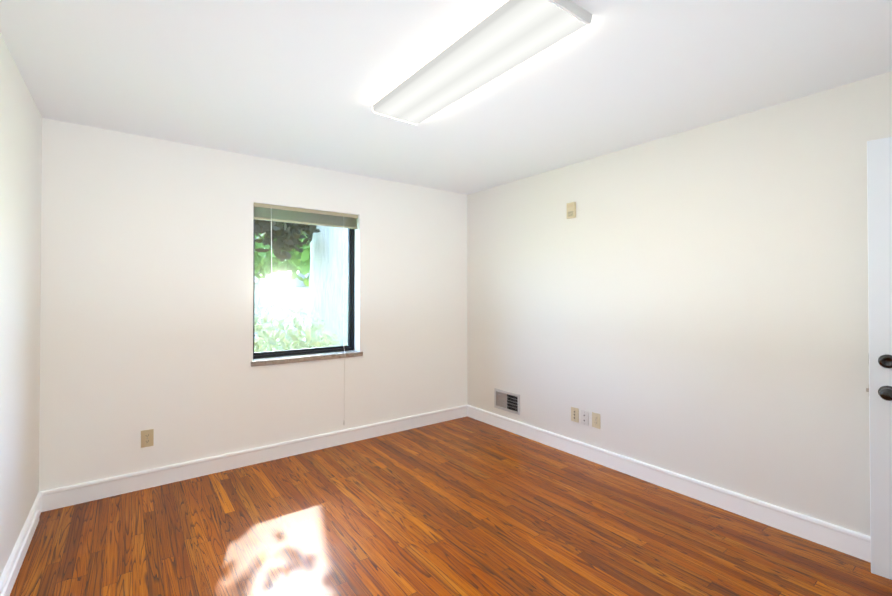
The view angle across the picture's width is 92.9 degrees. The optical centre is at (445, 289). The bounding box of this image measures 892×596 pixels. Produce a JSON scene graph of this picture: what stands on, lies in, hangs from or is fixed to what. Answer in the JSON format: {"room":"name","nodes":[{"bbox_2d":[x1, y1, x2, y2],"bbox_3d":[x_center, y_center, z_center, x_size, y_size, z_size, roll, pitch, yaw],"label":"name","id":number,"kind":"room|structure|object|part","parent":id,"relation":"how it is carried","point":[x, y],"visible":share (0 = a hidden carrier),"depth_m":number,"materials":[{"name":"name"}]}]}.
{"room":"empty room","nodes":[
{"label":"empty room","id":0,"kind":"room"},
{"bbox_2d":[0,33,41,576],"bbox_3d":[-1.397,0.136,0.931,0.250,2.440,4.550,0,-1,-37],"label":"wall","id":1,"kind":"structure","parent":0,"point":[20,197],"depth_m":2.10,"materials":[{"name":"white paint"}]},
{"bbox_2d":[0,490,47,595],"bbox_3d":[-1.288,1.295,1.002,0.022,0.125,4.050,0,-1,-37],"label":"baseboard","id":2,"kind":"structure","parent":1,"relation":"attached to","point":[9,575],"depth_m":2.12,"materials":[{"name":"white paint"}]},
{"bbox_2d":[39,118,466,491],"bbox_3d":[-1.213,0.162,3.754,3.430,2.440,0.250,0,-1,-37],"label":"wall","id":3,"kind":"structure","parent":0,"point":[146,318],"depth_m":3.14,"materials":[{"name":"white paint"}]},
{"bbox_2d":[141,429,153,447],"bbox_3d":[-2.071,1.032,2.941,0.072,0.116,0.009,0,-1,-37],"label":"outlet","id":4,"kind":"object","parent":3,"relation":"attached to","point":[147,438],"visible":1,"depth_m":2.94,"materials":[{"name":"beige plastic"}]},
{"bbox_2d":[48,405,467,510],"bbox_3d":[-1.137,1.318,3.633,3.360,0.125,0.018,0,-1,-37],"label":"baseboard","id":5,"kind":"structure","parent":3,"relation":"attached to","point":[84,492],"depth_m":3.24,"materials":[{"name":"white paint"}]},
{"bbox_2d":[253,207,354,424],"bbox_3d":[-1.206,0.259,3.693,0.914,1.905,0.195,0,-1,-37],"label":"window","id":6,"kind":"structure","parent":3,"relation":"in","point":[322,349],"depth_m":3.76,"materials":[{"name":"clear glass"}]},
{"bbox_3d":[-1.250,-0.062,3.746,0.836,1.175,0.005,0,-1,-37],"label":"glass","id":7,"kind":"part","parent":6,"relation":"part of","materials":[{"name":"clear glass"}]},
{"bbox_3d":[-1.247,-0.062,3.750,0.914,1.263,0.060,0,-1,-37],"label":"frame","id":8,"kind":"part","parent":6,"relation":"part of","materials":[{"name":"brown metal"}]},
{"bbox_2d":[254,203,357,228],"bbox_3d":[-1.182,-0.627,3.668,0.898,0.129,0.028,0,-1,-37],"label":"window blind","id":9,"kind":"object","parent":6,"relation":"attached to","point":[300,216],"visible":0.96,"depth_m":3.64,"materials":[{"name":"beige"}]},
{"bbox_2d":[251,351,362,366],"bbox_3d":[-1.186,0.589,3.671,0.958,0.040,0.130,0,-1,-37],"label":"window sill","id":10,"kind":"structure","parent":3,"relation":"attached to","point":[292,359],"depth_m":3.61,"materials":[{"name":"wood"}]},
{"bbox_2d":[0,0,891,194],"bbox_3d":[0.076,-1.134,2.045,3.930,0.120,4.550,0,-1,-37],"label":"ceiling","id":11,"kind":"structure","parent":0,"point":[306,82],"depth_m":2.11,"materials":[{"name":"white paint"}]},
{"bbox_2d":[371,0,591,124],"bbox_3d":[0.068,-1.052,2.063,0.327,0.043,1.250,0,-1,-37],"label":"fluorescent ceiling light","id":12,"kind":"object","parent":11,"relation":"attached to","point":[508,35],"visible":1,"depth_m":1.88,"materials":[{"name":"white plastic"}]},
{"bbox_2d":[10,416,891,595],"bbox_3d":[0.076,1.426,2.022,3.930,0.120,4.550,0,-1,-37],"label":"floor","id":13,"kind":"structure","parent":0,"point":[466,506],"depth_m":2.35,"materials":[{"name":"brown wood"}]},
{"bbox_2d":[467,71,891,535],"bbox_3d":[1.549,0.156,3.136,0.250,2.440,4.550,0,-1,-37],"label":"wall","id":14,"kind":"structure","parent":0,"point":[692,303],"depth_m":2.74,"materials":[{"name":"white paint"}]},
{"bbox_2d":[494,388,519,414],"bbox_3d":[0.598,1.100,4.179,0.010,0.192,0.345,0,-1,-37],"label":"air vent","id":15,"kind":"object","parent":14,"relation":"in","point":[507,401],"visible":1,"depth_m":4.18,"materials":[{"name":"white metal"}]},
{"bbox_2d":[567,202,575,218],"bbox_3d":[1.055,-0.667,3.573,0.025,0.128,0.078,0,-1,-37],"label":"switch","id":16,"kind":"object","parent":14,"relation":"attached to","point":[571,209],"visible":1,"depth_m":3.56,"materials":[{"name":"beige plastic"}]},
{"bbox_2d":[571,407,578,422],"bbox_3d":[1.075,1.045,3.544,0.008,0.116,0.072,0,-1,-37],"label":"jack","id":17,"kind":"object","parent":14,"relation":"attached to","point":[574,414],"visible":1,"depth_m":3.54,"materials":[{"name":"beige plastic"}]},
{"bbox_2d":[581,410,588,425],"bbox_3d":[1.131,1.048,3.465,0.013,0.116,0.072,0,-1,-37],"label":"outlet","id":18,"kind":"object","parent":14,"relation":"attached to","point":[584,417],"visible":1,"depth_m":3.46,"materials":[{"name":"white plastic"}]},
{"bbox_2d":[592,412,599,428],"bbox_3d":[1.196,1.044,3.382,0.009,0.116,0.072,0,-1,-37],"label":"duplex electrical outlet","id":19,"kind":"object","parent":14,"relation":"attached to","point":[595,420],"visible":1,"depth_m":3.38,"materials":[{"name":"beige plastic"}]},
{"bbox_2d":[468,405,870,562],"bbox_3d":[1.441,1.313,3.045,0.018,0.125,4.050,0,-1,-37],"label":"baseboard","id":20,"kind":"structure","parent":14,"relation":"attached to","point":[843,540],"depth_m":2.73,"materials":[{"name":"white paint"}]},
{"bbox_2d":[866,137,891,579],"bbox_3d":[2.287,0.311,1.719,0.163,2.035,0.834,0,-1,-43],"label":"door leaf","id":21,"kind":"structure","parent":14,"relation":"in","point":[879,177],"depth_m":1.97,"materials":[{"name":"white paint"}]},
{"bbox_3d":[2.287,0.303,1.720,0.163,1.640,0.834,0,-1,-43],"label":"door hardware","id":22,"kind":"part","parent":21,"relation":"part of","materials":[{"name":"black metal"}]},
{"label":"outside","id":23,"kind":"structure","parent":0,"visible":0},
{"bbox_2d":[254,297,308,357],"bbox_3d":[-91.262,3.599,121.149,300.000,0.300,295.720,0,-1,-37],"label":"ground","id":24,"kind":"structure","parent":23,"point":[289,301],"depth_m":55.24,"materials":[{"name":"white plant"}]},
{"bbox_2d":[254,219,347,358],"bbox_3d":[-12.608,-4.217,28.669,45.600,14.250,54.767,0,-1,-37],"label":"window pane","id":25,"kind":"object","parent":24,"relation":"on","point":[337,290],"depth_m":6.66,"materials":[{"name":"clear glass"}]}
]}

